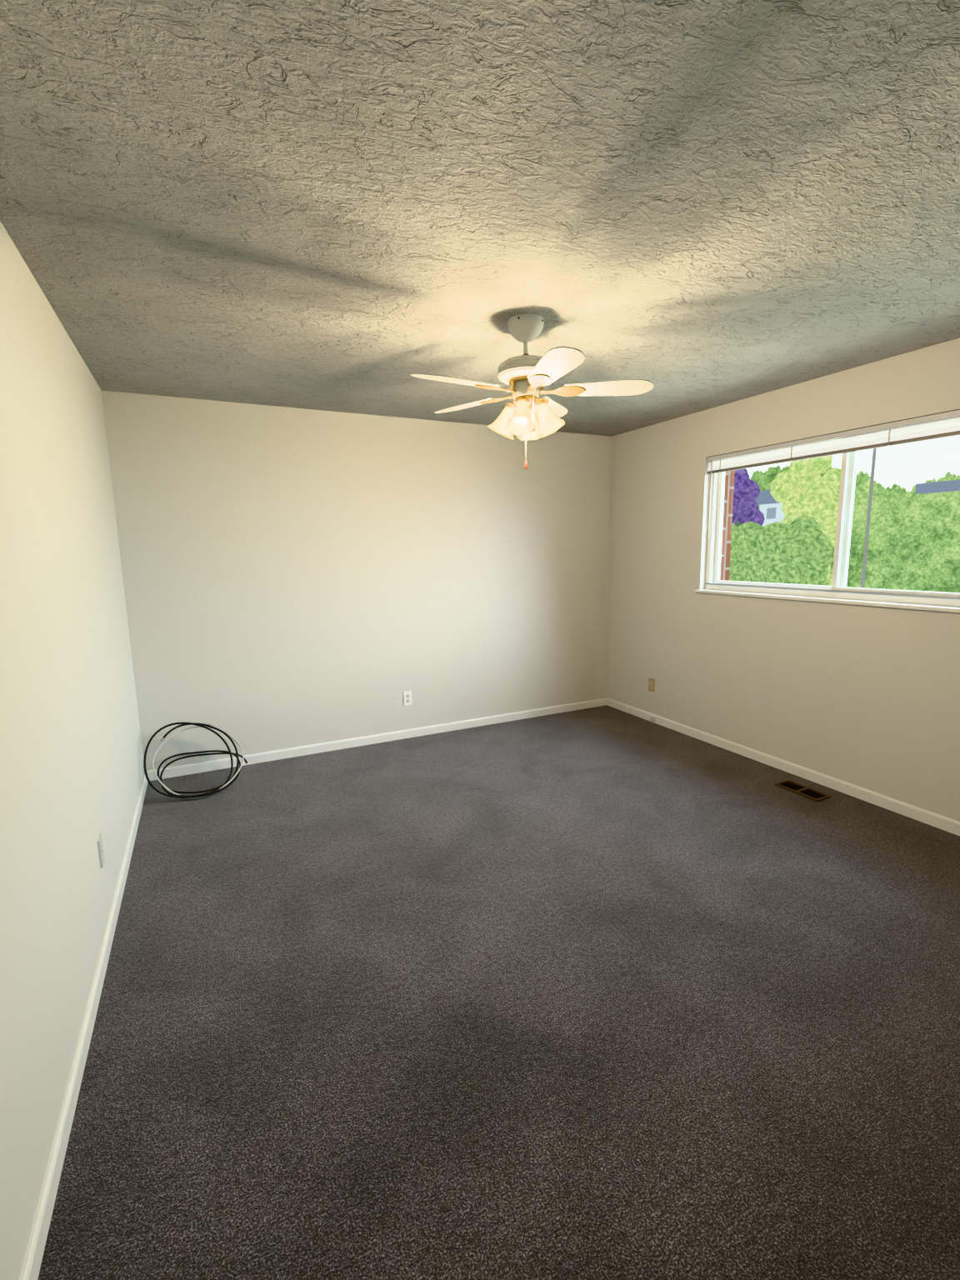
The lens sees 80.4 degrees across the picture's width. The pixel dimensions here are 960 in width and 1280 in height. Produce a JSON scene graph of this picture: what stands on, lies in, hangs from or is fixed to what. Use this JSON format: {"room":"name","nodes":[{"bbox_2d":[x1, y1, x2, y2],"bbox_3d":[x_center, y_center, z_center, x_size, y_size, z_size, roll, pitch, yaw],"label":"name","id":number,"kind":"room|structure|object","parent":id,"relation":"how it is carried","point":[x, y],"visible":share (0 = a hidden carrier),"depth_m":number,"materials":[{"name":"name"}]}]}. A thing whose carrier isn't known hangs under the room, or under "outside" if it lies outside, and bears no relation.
{"room":"empty bedroom","nodes":[
{"label":"empty bedroom","id":0,"kind":"room"},
{"bbox_2d":[0,220,144,1279],"bbox_3d":[-1.243,0.048,1.442,0.120,2.440,4.700,-5,10,-26],"label":"wall","id":1,"kind":"structure","parent":0,"point":[72,769],"depth_m":1.70,"materials":[{"name":"white paint"}]},
{"bbox_2d":[19,771,148,1279],"bbox_3d":[-1.165,1.213,1.658,0.013,0.068,4.700,-5,10,-26],"label":"baseboard","id":2,"kind":"structure","parent":1,"relation":"attached to","point":[35,1250],"depth_m":1.53,"materials":[{"name":"white wood"}]},
{"bbox_2d":[97,833,104,868],"bbox_3d":[-1.462,0.815,2.193,0.008,0.114,0.070,-5,10,-26],"label":"outlet","id":3,"kind":"object","parent":1,"relation":"attached to","point":[100,845],"visible":1,"depth_m":2.18,"materials":[{"name":"grey plastic"}]},
{"bbox_2d":[101,390,612,771],"bbox_3d":[-0.478,-0.447,4.461,4.187,2.440,0.120,-5,10,-26],"label":"wall","id":4,"kind":"structure","parent":0,"point":[289,574],"depth_m":4.14,"materials":[{"name":"white paint"}]},
{"bbox_2d":[147,698,606,780],"bbox_3d":[-0.498,0.740,4.556,3.771,0.068,0.013,-5,10,-26],"label":"baseboard","id":5,"kind":"structure","parent":4,"relation":"attached to","point":[197,767],"depth_m":4.37,"materials":[{"name":"white wood"}]},
{"bbox_2d":[403,690,411,705],"bbox_3d":[-0.571,0.461,4.480,0.070,0.114,0.008,-5,10,-26],"label":"outlet","id":6,"kind":"object","parent":4,"relation":"attached to","point":[407,695],"visible":1,"depth_m":4.48,"materials":[{"name":"white plastic"}]},
{"bbox_2d":[0,0,959,436],"bbox_3d":[0.563,-1.376,2.121,4.187,0.100,4.940,-5,10,-26],"label":"ceiling","id":7,"kind":"structure","parent":0,"point":[323,205],"depth_m":1.54,"materials":[{"name":"white paint"}]},
{"bbox_2d":[410,313,653,469],"bbox_3d":[0.176,-1.061,2.458,1.018,0.614,1.038,-5,10,-26],"label":"ceiling fan","id":8,"kind":"object","parent":7,"relation":"hanging from","point":[525,372],"visible":0.91,"depth_m":2.40,"materials":[{"name":"white wood"}]},
{"bbox_2d":[37,705,959,1279],"bbox_3d":[0.602,1.122,2.520,4.187,0.080,4.940,-5,10,-26],"label":"floor","id":9,"kind":"structure","parent":0,"point":[592,993],"depth_m":1.76,"materials":[{"name":"grey carpet"}]},
{"bbox_2d":[143,722,247,798],"bbox_3d":[-1.807,0.734,3.622,0.585,0.410,0.484,-5,10,-26],"label":"coil","id":10,"kind":"object","parent":9,"relation":"on","point":[208,727],"visible":1,"depth_m":3.62,"materials":[{"name":"black plastic"}]},
{"bbox_2d":[775,780,830,801],"bbox_3d":[1.947,0.909,3.430,0.125,0.012,0.270,-5,10,-26],"label":"floor vent","id":11,"kind":"object","parent":9,"relation":"in","point":[812,794],"visible":1,"depth_m":3.42,"materials":[{"name":"brown metal"}]},
{"bbox_2d":[487,400,564,440],"bbox_3d":[0.202,-0.964,2.501,0.290,0.138,0.290,-5,10,-26],"label":"shade","id":12,"kind":"object","parent":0,"point":[519,421],"depth_m":2.45,"materials":[{"name":"white glass"}]},
{"bbox_2d":[720,470,734,580],"bbox_3d":[2.274,-0.739,3.416,0.140,0.959,1.959,-5,10,-26],"label":"brick","id":13,"kind":"object","parent":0,"point":[729,476],"depth_m":4.28,"materials":[{"name":"red brick"}]},
{"bbox_2d":[606,337,959,821],"bbox_3d":[2.341,-0.285,3.168,0.270,2.440,4.700,-5,10,-26],"label":"wall","id":14,"kind":"structure","parent":0,"point":[867,697],"depth_m":3.67,"materials":[{"name":"white paint"}]},
{"bbox_2d":[648,677,654,692],"bbox_3d":[1.454,0.382,4.817,0.008,0.114,0.070,-5,10,-26],"label":"outlet","id":15,"kind":"object","parent":14,"relation":"attached to","point":[651,681],"visible":1,"depth_m":4.81,"materials":[{"name":"beige plastic"}]},
{"bbox_2d":[650,716,655,723],"bbox_3d":[1.458,0.676,4.804,0.034,0.046,0.046,-5,10,-26],"label":"wall jack","id":16,"kind":"object","parent":14,"relation":"attached to","point":[652,719],"visible":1,"depth_m":4.79,"materials":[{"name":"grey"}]},
{"bbox_2d":[606,697,959,835],"bbox_3d":[2.232,0.898,3.294,0.013,0.068,4.700,-5,10,-26],"label":"baseboard","id":17,"kind":"structure","parent":14,"relation":"attached to","point":[952,826],"depth_m":3.58,"materials":[{"name":"white wood"}]},
{"bbox_2d":[695,589,959,613],"bbox_3d":[2.099,-0.237,3.405,0.076,0.022,2.020,-5,10,-26],"label":"window sill","id":18,"kind":"structure","parent":14,"relation":"attached to","point":[777,597],"depth_m":3.31,"materials":[{"name":"white wood"}]},
{"bbox_2d":[705,416,959,606],"bbox_3d":[2.159,-0.728,3.360,0.088,0.960,1.960,-5,10,-26],"label":"window","id":19,"kind":"structure","parent":14,"relation":"in","point":[838,589],"depth_m":3.39,"materials":[{"name":"white plastic"}]},
{"bbox_2d":[707,410,959,534],"bbox_3d":[2.089,-0.921,3.296,0.046,0.550,1.944,-5,10,-26],"label":"mini blind","id":20,"kind":"object","parent":19,"relation":"attached to","point":[954,430],"visible":1,"depth_m":3.25,"materials":[{"name":"white plastic"}]},
{"label":"outside","id":21,"kind":"structure","parent":0,"visible":0},
{"bbox_2d":[750,465,959,593],"bbox_3d":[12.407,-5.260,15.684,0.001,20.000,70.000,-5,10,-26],"label":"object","id":22,"kind":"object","parent":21,"point":[914,538],"depth_m":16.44,"materials":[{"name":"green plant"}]},
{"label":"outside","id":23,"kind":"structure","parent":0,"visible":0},
{"bbox_2d":[755,480,959,526],"bbox_3d":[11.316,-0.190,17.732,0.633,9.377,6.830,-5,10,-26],"label":"house","id":24,"kind":"structure","parent":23,"point":[772,511],"depth_m":19.11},
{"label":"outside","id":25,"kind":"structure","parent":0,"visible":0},
{"bbox_2d":[860,448,876,588],"bbox_3d":[10.294,-1.117,15.321,0.100,12.000,1.200,-5,10,-26],"label":"utility pole","id":26,"kind":"object","parent":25,"point":[871,488],"visible":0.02,"depth_m":14.97,"materials":[{"name":"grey wood"}]},
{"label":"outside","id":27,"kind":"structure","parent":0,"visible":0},
{"bbox_2d":[729,515,834,585],"bbox_3d":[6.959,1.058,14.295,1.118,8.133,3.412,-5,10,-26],"label":"hedge","id":28,"kind":"object","parent":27,"point":[797,552],"visible":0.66,"depth_m":12.98,"materials":[{"name":"green plant"}]},
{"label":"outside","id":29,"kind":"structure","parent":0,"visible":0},
{"bbox_2d":[731,468,764,526],"bbox_3d":[7.126,0.057,16.017,1.114,9.563,1.511,-3,9,-12],"label":"tree","id":30,"kind":"object","parent":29,"point":[745,508],"visible":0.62,"depth_m":14.89,"materials":[{"name":"purple plant"}]},
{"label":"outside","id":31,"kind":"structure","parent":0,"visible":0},
{"bbox_2d":[770,455,840,585],"bbox_3d":[9.215,-0.537,16.309,1.494,10.577,2.320,-5,10,-26],"label":"tree","id":32,"kind":"object","parent":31,"point":[801,490],"visible":0.39,"depth_m":15.24,"materials":[{"name":"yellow plant"}]}
]}

